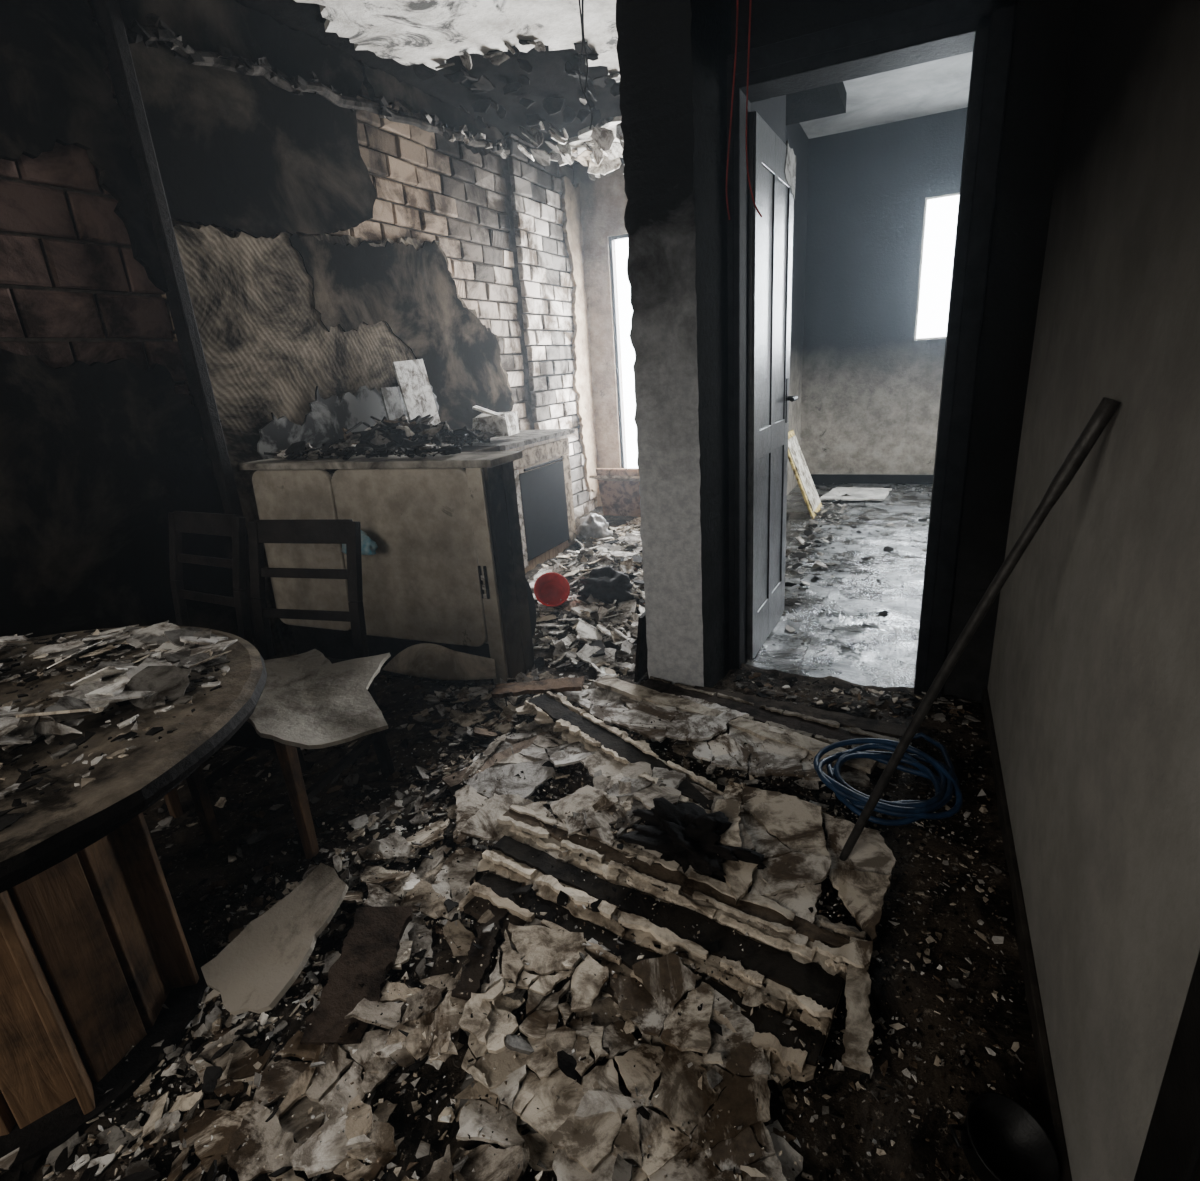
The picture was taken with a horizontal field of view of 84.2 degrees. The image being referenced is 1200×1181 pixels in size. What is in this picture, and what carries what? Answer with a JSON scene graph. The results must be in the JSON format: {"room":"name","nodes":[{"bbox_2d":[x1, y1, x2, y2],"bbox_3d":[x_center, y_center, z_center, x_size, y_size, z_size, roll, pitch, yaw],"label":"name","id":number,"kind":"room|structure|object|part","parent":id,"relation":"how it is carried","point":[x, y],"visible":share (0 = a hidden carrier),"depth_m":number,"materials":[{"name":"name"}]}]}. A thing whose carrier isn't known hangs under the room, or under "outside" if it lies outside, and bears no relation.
{"room":"fire-damaged room","nodes":[
{"label":"fire-damaged room","id":0,"kind":"room"},
{"bbox_2d":[0,0,597,655],"bbox_3d":[-1.806,-1.019,2.935,0.325,2.977,7.622,5,21,26],"label":"wall","id":1,"kind":"structure","parent":0,"point":[24,208],"depth_m":2.87,"materials":[{"name":"paint"}]},
{"bbox_2d":[0,0,168,291],"bbox_3d":[-2.173,-1.518,1.772,0.030,1.231,1.810,5,21,25],"label":"plaster","id":2,"kind":"object","parent":1,"relation":"attached to","point":[55,86],"visible":0.86,"depth_m":2.33,"materials":[{"name":"black paint"}]},
{"bbox_2d":[91,0,276,654],"bbox_3d":[-1.715,-0.982,2.801,0.080,2.900,0.055,5,21,25],"label":"wooden plank","id":3,"kind":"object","parent":1,"relation":"attached to","point":[108,15],"depth_m":2.65,"materials":[{"name":"black wood"}]},
{"bbox_2d":[126,13,509,158],"bbox_3d":[-1.193,-2.595,3.565,0.121,0.278,2.706,5,21,25],"label":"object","id":4,"kind":"object","parent":1,"relation":"attached to","point":[223,59],"visible":1,"depth_m":3.06,"materials":[{"name":"paint"}]},
{"bbox_2d":[257,385,438,459],"bbox_3d":[-1.318,-0.936,3.671,0.012,0.424,1.371,5,21,25],"label":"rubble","id":5,"kind":"structure","parent":1,"relation":"attached to","point":[324,423],"depth_m":3.44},
{"bbox_2d":[289,234,512,429],"bbox_3d":[-1.071,-1.461,4.142,0.010,1.342,1.829,5,21,25],"label":"plaster","id":6,"kind":"object","parent":1,"relation":"attached to","point":[411,290],"visible":0.74,"depth_m":4.04,"materials":[{"name":"grey paint"}]},
{"bbox_2d":[379,359,439,424],"bbox_3d":[-1.101,-1.093,3.869,0.078,0.484,0.436,5,21,25],"label":"wall tile","id":7,"kind":"structure","parent":1,"relation":"attached to","point":[411,375],"depth_m":3.87,"materials":[{"name":"tile"}]},
{"bbox_2d":[0,653,1046,1180],"bbox_3d":[-0.556,0.710,1.962,3.140,0.073,2.820,5,21,25],"label":"floor","id":8,"kind":"structure","parent":0,"point":[1024,1089],"depth_m":1.55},
{"bbox_2d":[0,626,266,1173],"bbox_3d":[-1.209,0.621,1.322,1.142,0.745,1.140,5,21,25],"label":"dining table","id":9,"kind":"object","parent":8,"relation":"on","point":[94,943],"visible":0.71,"depth_m":1.24,"materials":[{"name":"brown wood"}]},
{"bbox_2d":[0,620,237,831],"bbox_3d":[-1.236,0.233,1.187,1.005,0.084,1.012,-1,19,8],"label":"debris","id":10,"kind":"object","parent":9,"relation":"on","point":[153,683],"visible":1,"depth_m":1.29,"materials":[{"name":"grey paper"}]},
{"bbox_2d":[164,511,276,818],"bbox_3d":[-1.468,0.228,2.288,0.420,0.909,0.493,6,21,28],"label":"dining chair","id":11,"kind":"object","parent":8,"relation":"on","point":[232,525],"visible":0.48,"depth_m":2.32,"materials":[{"name":"brown wood"}]},
{"bbox_3d":[-1.394,0.538,2.101,0.038,0.430,0.038,6,21,28],"label":"leg","id":12,"kind":"part","parent":11,"relation":"part of","materials":[{"name":"brown wood"}]},
{"bbox_3d":[-1.542,0.153,2.531,0.036,0.904,0.112,6,21,28],"label":"post","id":13,"kind":"part","parent":11,"relation":"part of","materials":[{"name":"brown wood"}]},
{"bbox_3d":[-1.216,0.188,2.360,0.036,0.904,0.112,6,21,28],"label":"post","id":14,"kind":"part","parent":11,"relation":"part of","materials":[{"name":"brown wood"}]},
{"bbox_2d":[186,519,394,858],"bbox_3d":[-0.972,0.281,2.026,0.420,0.909,0.493,2,19,16],"label":"dining chair","id":15,"kind":"object","parent":8,"relation":"on","point":[308,531],"visible":0.61,"depth_m":2.07,"materials":[{"name":"brown wood"}]},
{"bbox_3d":[-1.188,0.572,1.957,0.038,0.430,0.038,2,19,16],"label":"leg","id":16,"kind":"part","parent":15,"relation":"part of","materials":[{"name":"brown wood"}]},
{"bbox_3d":[-1.097,0.216,2.252,0.036,0.904,0.112,2,19,16],"label":"post","id":17,"kind":"part","parent":15,"relation":"part of","materials":[{"name":"brown wood"}]},
{"bbox_3d":[-0.981,0.300,1.996,0.420,0.030,0.420,2,19,16],"label":"seat","id":18,"kind":"part","parent":15,"relation":"part of","materials":[{"name":"grey wood"}]},
{"bbox_3d":[-0.842,0.581,1.856,0.038,0.430,0.038,2,19,16],"label":"leg","id":19,"kind":"part","parent":15,"relation":"part of","materials":[{"name":"brown wood"}]},
{"bbox_2d":[247,649,390,748],"bbox_3d":[-0.806,0.269,1.900,0.430,0.067,0.687,-19,24,-38],"label":"sheet","id":20,"kind":"object","parent":15,"relation":"on","point":[306,701],"visible":0.78,"depth_m":1.78,"materials":[{"name":"grey paper"}]},
{"bbox_3d":[-0.742,0.226,2.148,0.036,0.904,0.112,2,19,16],"label":"post","id":21,"kind":"part","parent":15,"relation":"part of","materials":[{"name":"brown wood"}]},
{"bbox_2d":[238,451,534,683],"bbox_3d":[-0.977,-0.096,3.015,1.340,0.990,0.365,4,20,22],"label":"base cabinet","id":22,"kind":"object","parent":8,"relation":"on","point":[444,587],"visible":0.84,"depth_m":2.87,"materials":[{"name":"beige laminate"}]},
{"bbox_2d":[341,530,377,554],"bbox_3d":[-1.038,-0.212,2.835,0.210,0.108,0.067,5,21,25],"label":"plastic bag","id":23,"kind":"object","parent":22,"relation":"in","point":[368,546],"visible":0.48,"depth_m":2.80,"materials":[{"name":"blue plastic"}]},
{"bbox_2d":[238,451,522,469],"bbox_3d":[-0.990,-0.567,2.907,1.340,0.030,0.260,4,20,22],"label":"countertop","id":24,"kind":"structure","parent":22,"relation":"on","point":[490,459],"depth_m":2.77,"materials":[{"name":"grey stone"}]},
{"bbox_2d":[264,441,460,459],"bbox_3d":[-1.048,-0.622,2.921,1.022,0.085,0.243,5,21,25],"label":"paper scraps","id":25,"kind":"object","parent":24,"relation":"on","point":[303,449],"visible":1,"depth_m":2.87,"materials":[{"name":"paper"}]},
{"bbox_2d":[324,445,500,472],"bbox_3d":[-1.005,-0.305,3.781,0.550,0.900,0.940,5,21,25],"label":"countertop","id":26,"kind":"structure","parent":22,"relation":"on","point":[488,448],"depth_m":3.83,"materials":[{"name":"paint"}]},
{"bbox_2d":[322,414,495,448],"bbox_3d":[-1.025,-0.830,3.550,0.532,0.223,0.980,5,21,25],"label":"debris heap","id":27,"kind":"object","parent":26,"relation":"on","point":[403,432],"visible":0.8,"depth_m":3.39,"materials":[{"name":"paint"}]},
{"bbox_3d":[-0.479,-0.034,2.739,0.037,0.140,0.012,4,20,22],"label":"handle","id":28,"kind":"part","parent":22,"relation":"part of","materials":[{"name":"paint"}]},
{"bbox_3d":[-0.455,-0.034,2.766,0.070,0.960,0.050,4,20,22],"label":"post","id":29,"kind":"part","parent":22,"relation":"part of","materials":[{"name":"beige laminate"}]},
{"bbox_3d":[-0.376,-0.061,2.831,0.025,0.960,0.210,4,20,22],"label":"panel","id":30,"kind":"part","parent":22,"relation":"part of","materials":[{"name":"paint"}]},
{"bbox_2d":[0,668,1029,1180],"bbox_3d":[-0.538,0.712,1.896,3.015,0.147,2.357,5,21,25],"label":"rubble","id":31,"kind":"object","parent":8,"relation":"on","point":[604,1011],"visible":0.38,"depth_m":1.42,"materials":[{"name":"grey"}]},
{"bbox_2d":[201,863,348,1015],"bbox_3d":[-0.728,0.801,1.549,0.239,0.086,0.353,5,21,25],"label":"sheet","id":32,"kind":"object","parent":31,"relation":"on","point":[255,970],"visible":1,"depth_m":1.51,"materials":[{"name":"beige paper"}]},
{"bbox_2d":[166,688,895,1180],"bbox_3d":[0.010,0.723,1.706,1.351,0.125,2.039,5,21,25],"label":"plaster","id":33,"kind":"object","parent":8,"relation":"on","point":[589,1128],"visible":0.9,"depth_m":1.32,"materials":[{"name":"beige paint"}]},
{"bbox_2d":[619,797,765,883],"bbox_3d":[0.230,0.637,1.749,0.431,0.099,0.282,5,21,25],"label":"fabric","id":34,"kind":"object","parent":33,"relation":"on","point":[685,834],"visible":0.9,"depth_m":1.71,"materials":[{"name":"black fabric"}]},
{"bbox_2d":[839,397,1120,860],"bbox_3d":[0.737,0.190,1.403,0.416,1.142,0.027,10,23,36],"label":"metal pole","id":35,"kind":"object","parent":33,"relation":"on","point":[1107,407],"visible":1,"depth_m":1.29,"materials":[{"name":"metal"}]},
{"bbox_2d":[300,674,927,1093],"bbox_3d":[0.062,0.644,1.937,1.617,0.083,1.746,5,21,25],"label":"wooden planks","id":36,"kind":"object","parent":8,"relation":"on","point":[806,978],"visible":0.83,"depth_m":1.56,"materials":[{"name":"brown wood"}]},
{"bbox_2d":[813,732,962,825],"bbox_3d":[0.885,0.539,1.951,0.482,0.075,0.382,-9,19,-15],"label":"garden hose","id":37,"kind":"object","parent":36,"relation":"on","point":[855,800],"visible":0.96,"depth_m":1.91,"materials":[{"name":"blue rubber"}]},
{"bbox_2d":[733,670,980,728],"bbox_3d":[0.962,0.411,2.579,0.897,0.047,0.269,5,21,25],"label":"rubble","id":38,"kind":"object","parent":8,"relation":"on","point":[855,690],"visible":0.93,"depth_m":2.55,"materials":[{"name":"paint"}]},
{"bbox_2d":[948,1092,1059,1180],"bbox_3d":[0.647,0.901,1.058,0.143,0.101,0.134,-16,22,-31],"label":"cooking pot","id":39,"kind":"object","parent":8,"relation":"on","point":[1002,1140],"visible":1,"depth_m":1.08,"materials":[{"name":"black metal"}]},
{"bbox_2d":[235,0,846,164],"bbox_3d":[-0.920,-2.364,1.996,2.380,0.120,7.620,5,21,25],"label":"ceiling","id":40,"kind":"structure","parent":0,"point":[548,77],"depth_m":3.91,"materials":[{"name":"paint"}]},
{"bbox_2d":[294,0,621,154],"bbox_3d":[-0.443,-2.602,2.835,1.812,0.030,5.246,5,21,25],"label":"plaster","id":41,"kind":"object","parent":40,"relation":"attached to","point":[428,33],"depth_m":3.17,"materials":[{"name":"white paint"}]},
{"bbox_2d":[413,40,623,179],"bbox_3d":[-0.208,-3.013,4.339,1.108,0.295,2.204,5,21,25],"label":"plaster","id":42,"kind":"object","parent":40,"relation":"hanging from","point":[603,154],"depth_m":4.27,"materials":[{"name":"white paint"}]},
{"bbox_2d":[582,0,587,93],"bbox_3d":[-0.075,-2.478,3.004,0.016,0.382,0.046,-14,21,-28],"label":"hanging cable","id":43,"kind":"object","parent":40,"relation":"hanging from","point":[583,35],"visible":1,"depth_m":3.00,"materials":[{"name":"black rubber"}]},
{"bbox_2d":[578,0,592,129],"bbox_3d":[-0.073,-2.415,3.038,0.054,0.522,0.027,-4,19,-1],"label":"hanging cable","id":44,"kind":"object","parent":40,"relation":"hanging from","point":[578,0],"visible":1,"depth_m":3.04,"materials":[{"name":"black rubber"}]},
{"bbox_2d":[726,0,737,219],"bbox_3d":[0.411,-1.810,2.066,0.032,1.151,0.111,-4,19,0],"label":"hanging cable","id":45,"kind":"object","parent":40,"relation":"hanging from","point":[737,0],"visible":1,"depth_m":2.16,"materials":[{"name":"plastic"}]},
{"bbox_2d":[746,0,761,216],"bbox_3d":[0.467,-1.796,2.029,0.055,1.162,0.086,5,21,25],"label":"hanging cable","id":46,"kind":"object","parent":40,"relation":"hanging from","point":[759,213],"visible":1,"depth_m":2.14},
{"bbox_2d":[561,176,598,491],"bbox_3d":[-0.167,-2.143,5.828,0.030,2.579,0.385,5,21,25],"label":"wall","id":47,"kind":"structure","parent":0,"point":[570,198],"depth_m":5.77,"materials":[{"name":"white paint"}]},
{"bbox_2d":[572,157,627,505],"bbox_3d":[0.407,-2.149,5.813,1.220,2.900,0.150,5,21,25],"label":"wall","id":48,"kind":"structure","parent":0,"point":[595,249],"depth_m":5.77,"materials":[{"name":"beige paint"}]},
{"bbox_2d":[589,468,640,516],"bbox_3d":[0.340,-0.785,5.579,0.875,0.451,0.416,5,21,25],"label":"wall","id":49,"kind":"structure","parent":0,"point":[618,487],"depth_m":5.78,"materials":[{"name":"paint"}]},
{"bbox_2d":[525,506,790,684],"bbox_3d":[0.061,-0.259,4.613,1.890,0.131,3.380,5,21,25],"label":"floor","id":50,"kind":"structure","parent":0,"point":[614,521],"depth_m":3.38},
{"bbox_2d":[433,429,575,573],"bbox_3d":[-0.618,-0.598,4.551,0.620,0.890,0.900,5,21,25],"label":"cabinet","id":51,"kind":"object","parent":50,"relation":"on","point":[543,482],"visible":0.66,"depth_m":4.40,"materials":[{"name":"wood"}]},
{"bbox_2d":[472,405,519,436],"bbox_3d":[-0.664,-1.054,4.119,0.235,0.194,0.338,-1,19,8],"label":"box","id":52,"kind":"object","parent":51,"relation":"on","point":[501,424],"visible":0.93,"depth_m":4.05,"materials":[{"name":"paint"}]},
{"bbox_3d":[-0.357,-0.556,4.438,0.043,0.588,0.580,5,21,25],"label":"oven door","id":53,"kind":"part","parent":51,"relation":"part of","materials":[{"name":"black glass"}]},
{"bbox_2d":[527,517,644,678],"bbox_3d":[0.269,-0.209,4.369,1.187,0.216,3.144,5,21,25],"label":"rubble","id":54,"kind":"object","parent":50,"relation":"on","point":[593,652],"visible":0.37,"depth_m":3.44,"materials":[{"name":"paint"}]},
{"bbox_2d":[526,579,535,636],"bbox_3d":[-0.376,0.076,3.145,0.152,0.376,0.042,-16,22,-32],"label":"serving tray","id":55,"kind":"object","parent":54,"relation":"on","point":[532,609],"visible":0.3,"depth_m":3.18,"materials":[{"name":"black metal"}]},
{"bbox_2d":[534,572,569,606],"bbox_3d":[-0.244,0.004,3.511,0.184,0.201,0.200,-1,19,10],"label":"ball","id":56,"kind":"object","parent":54,"relation":"on","point":[551,587],"visible":0.99,"depth_m":3.54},
{"bbox_2d":[576,513,612,541],"bbox_3d":[-0.046,-0.477,4.910,0.279,0.192,0.265,-20,24,-39],"label":"plastic bag","id":57,"kind":"object","parent":54,"relation":"on","point":[593,525],"visible":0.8,"depth_m":4.84,"materials":[{"name":"white plastic"}]},
{"bbox_2d":[577,565,634,603],"bbox_3d":[0.039,-0.049,3.628,0.351,0.165,0.291,5,21,25],"label":"cloth","id":58,"kind":"object","parent":54,"relation":"on","point":[605,584],"visible":0.95,"depth_m":3.56,"materials":[{"name":"black fabric"}]},
{"bbox_2d":[634,612,647,682],"bbox_3d":[0.192,0.225,2.835,0.052,0.300,0.160,5,21,25],"label":"board","id":59,"kind":"object","parent":50,"relation":"on","point":[641,668],"visible":0.57,"depth_m":2.79,"materials":[{"name":"paint"}]},
{"bbox_2d":[616,0,730,687],"bbox_3d":[0.317,-1.003,2.436,0.300,2.900,0.397,5,21,25],"label":"wall pillar","id":60,"kind":"structure","parent":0,"point":[672,55],"depth_m":2.29,"materials":[{"name":"grey paint"}]},
{"bbox_2d":[751,95,782,139],"bbox_3d":[0.670,-1.480,3.304,0.120,3.200,1.680,5,21,25],"label":"wall partition","id":61,"kind":"structure","parent":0,"point":[770,110],"depth_m":3.47,"materials":[{"name":"grey paint"}]},
{"bbox_2d":[782,95,785,143],"bbox_3d":[0.913,-1.773,4.122,0.410,3.200,0.100,5,21,25],"label":"wall jog","id":62,"kind":"object","parent":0,"point":[784,96],"depth_m":3.73,"materials":[{"name":"grey paint"}]},
{"bbox_2d":[785,123,808,494],"bbox_3d":[1.370,-2.227,5.373,0.120,3.200,2.700,5,21,25],"label":"wall","id":63,"kind":"structure","parent":0,"point":[797,138],"depth_m":6.08,"materials":[{"name":"grey paint"}]},
{"bbox_2d":[746,483,931,686],"bbox_3d":[2.253,-0.293,4.628,2.640,0.100,4.750,5,21,25],"label":"floor","id":64,"kind":"structure","parent":0,"point":[788,656],"depth_m":3.73,"materials":[{"name":"concrete"}]},
{"bbox_2d":[788,430,821,518],"bbox_3d":[1.693,-0.980,5.560,0.285,0.672,0.500,5,21,25],"label":"board","id":65,"kind":"object","parent":64,"relation":"on","point":[798,464],"visible":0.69,"depth_m":5.48,"materials":[{"name":"paint"}]},
{"bbox_2d":[763,484,930,665],"bbox_3d":[2.334,-0.346,4.538,2.036,0.076,4.306,5,21,25],"label":"rubble","id":66,"kind":"object","parent":64,"relation":"on","point":[812,522],"visible":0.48,"depth_m":4.55,"materials":[{"name":"paint"}]},
{"bbox_2d":[820,487,891,500],"bbox_3d":[2.371,-0.893,6.138,0.580,0.015,0.603,5,21,25],"label":"board","id":67,"kind":"object","parent":66,"relation":"on","point":[858,493],"visible":0.98,"depth_m":6.09,"materials":[{"name":"white wood"}]},
{"bbox_2d":[800,107,967,474],"bbox_3d":[2.566,-2.628,6.309,1.440,3.200,0.150,5,21,25],"label":"wall","id":68,"kind":"structure","parent":0,"point":[866,187],"depth_m":6.21,"materials":[{"name":"grey paint"}]},
{"bbox_2d":[914,193,959,340],"bbox_3d":[3.029,-2.865,5.927,0.320,1.170,0.050,5,21,25],"label":"frame","id":69,"kind":"object","parent":68,"relation":"attached to","point":[953,194],"visible":0.51,"depth_m":5.94,"materials":[{"name":"white"}]},
{"bbox_2d":[800,52,972,138],"bbox_3d":[2.062,-3.370,3.647,2.640,0.130,4.630,5,21,25],"label":"ceiling","id":70,"kind":"structure","parent":0,"point":[940,85],"depth_m":5.14,"materials":[{"name":"paint"}]},
{"bbox_2d":[942,0,1078,701],"bbox_3d":[1.342,-1.105,2.053,0.360,3.200,0.120,5,21,25],"label":"wall","id":71,"kind":"structure","parent":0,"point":[1043,33],"depth_m":2.09,"materials":[{"name":"black paint"}]},
{"bbox_2d":[987,0,1199,1180],"bbox_3d":[0.560,-0.287,0.263,0.150,2.900,4.300,5,21,25],"label":"wall","id":72,"kind":"structure","parent":0,"point":[1093,688],"depth_m":1.06,"materials":[{"name":"paint"}]},
{"bbox_2d":[981,688,1071,1180],"bbox_3d":[1.047,0.693,1.692,0.014,0.070,1.880,5,21,25],"label":"baseboard","id":73,"kind":"structure","parent":72,"relation":"attached to","point":[1046,1080],"depth_m":1.36,"materials":[{"name":"black wood"}]},
{"bbox_2d":[1134,951,1199,1180],"bbox_3d":[0.507,0.039,0.405,0.014,2.200,0.290,5,21,25],"label":"door frame","id":74,"kind":"structure","parent":72,"relation":"attached to","point":[1171,1148],"depth_m":0.66,"materials":[{"name":"black wood"}]},
{"bbox_3d":[3.761,-2.526,5.756,1.200,3.200,0.150,5,21,25],"label":"wall","id":75,"kind":"structure","parent":0,"visible":0},
{"bbox_2d":[810,474,932,483],"bbox_3d":[3.188,-1.084,6.479,2.420,0.090,0.015,5,21,25],"label":"baseboard","id":76,"kind":"structure","parent":75,"relation":"attached to","point":[817,478],"depth_m":6.68,"materials":[{"name":"black wood"}]},
{"bbox_3d":[0.643,-0.907,6.159,0.890,0.300,0.150,5,21,25],"label":"wall","id":77,"kind":"structure","parent":0,"visible":0},
{"bbox_2d":[608,234,627,467],"bbox_3d":[0.550,-1.997,5.758,0.890,2.030,0.050,5,21,25],"label":"frame","id":78,"kind":"object","parent":77,"relation":"attached to","point":[612,239],"visible":0.16,"depth_m":5.87,"materials":[{"name":"white wood"}]},
{"bbox_3d":[0.950,-1.917,4.855,0.160,3.000,1.470,5,21,25],"label":"wall","id":79,"kind":"structure","parent":0,"visible":0},
{"bbox_2d":[726,58,734,669],"bbox_3d":[0.489,-0.690,2.538,0.055,2.220,0.035,5,21,25],"label":"trim","id":80,"kind":"structure","parent":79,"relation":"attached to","point":[730,62],"depth_m":2.45,"materials":[{"name":"black wood"}]},
{"bbox_2d":[734,77,750,668],"bbox_3d":[0.545,-0.686,2.594,0.040,2.170,0.165,5,21,25],"label":"door frame","id":81,"kind":"structure","parent":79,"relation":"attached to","point":[740,168],"depth_m":2.49,"materials":[{"name":"black wood"}]},
{"bbox_2d":[747,111,797,658],"bbox_3d":[0.764,-0.784,2.900,0.098,2.109,0.674,6,21,27],"label":"leaf","id":82,"kind":"object","parent":79,"relation":"attached to","point":[770,236],"depth_m":2.80,"materials":[{"name":"paint"}]},
{"bbox_3d":[0.798,-1.764,2.789,0.006,0.189,0.214,6,21,27],"label":"peeled edge","id":83,"kind":"part","parent":82,"relation":"part of","materials":[{"name":"white paint"}]},
{"bbox_3d":[0.880,-0.876,3.070,0.060,0.200,0.120,6,21,27],"label":"handle","id":84,"kind":"part","parent":82,"relation":"part of","materials":[{"name":"silver metal"}]},
{"bbox_2d":[734,11,991,102],"bbox_3d":[0.798,-1.670,2.103,0.757,0.040,0.165,5,21,25],"label":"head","id":85,"kind":"object","parent":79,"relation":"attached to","point":[954,37],"visible":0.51,"depth_m":2.06},
{"bbox_2d":[728,0,1016,74],"bbox_3d":[0.778,-1.694,2.028,0.850,0.065,0.025,5,21,25],"label":"trim","id":86,"kind":"structure","parent":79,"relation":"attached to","point":[935,12],"depth_m":2.01,"materials":[{"name":"wood"}]},
{"bbox_2d":[914,14,991,694],"bbox_3d":[1.195,-0.631,2.293,0.037,2.170,0.165,5,21,25],"label":"door frame","id":87,"kind":"structure","parent":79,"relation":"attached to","point":[982,36],"depth_m":2.15,"materials":[{"name":"wood"}]},
{"bbox_2d":[925,0,1016,696],"bbox_3d":[1.206,-0.631,2.212,0.065,2.220,0.025,5,21,25],"label":"trim","id":88,"kind":"structure","parent":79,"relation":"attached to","point":[1002,22],"depth_m":2.11,"materials":[{"name":"black wood"}]}
]}

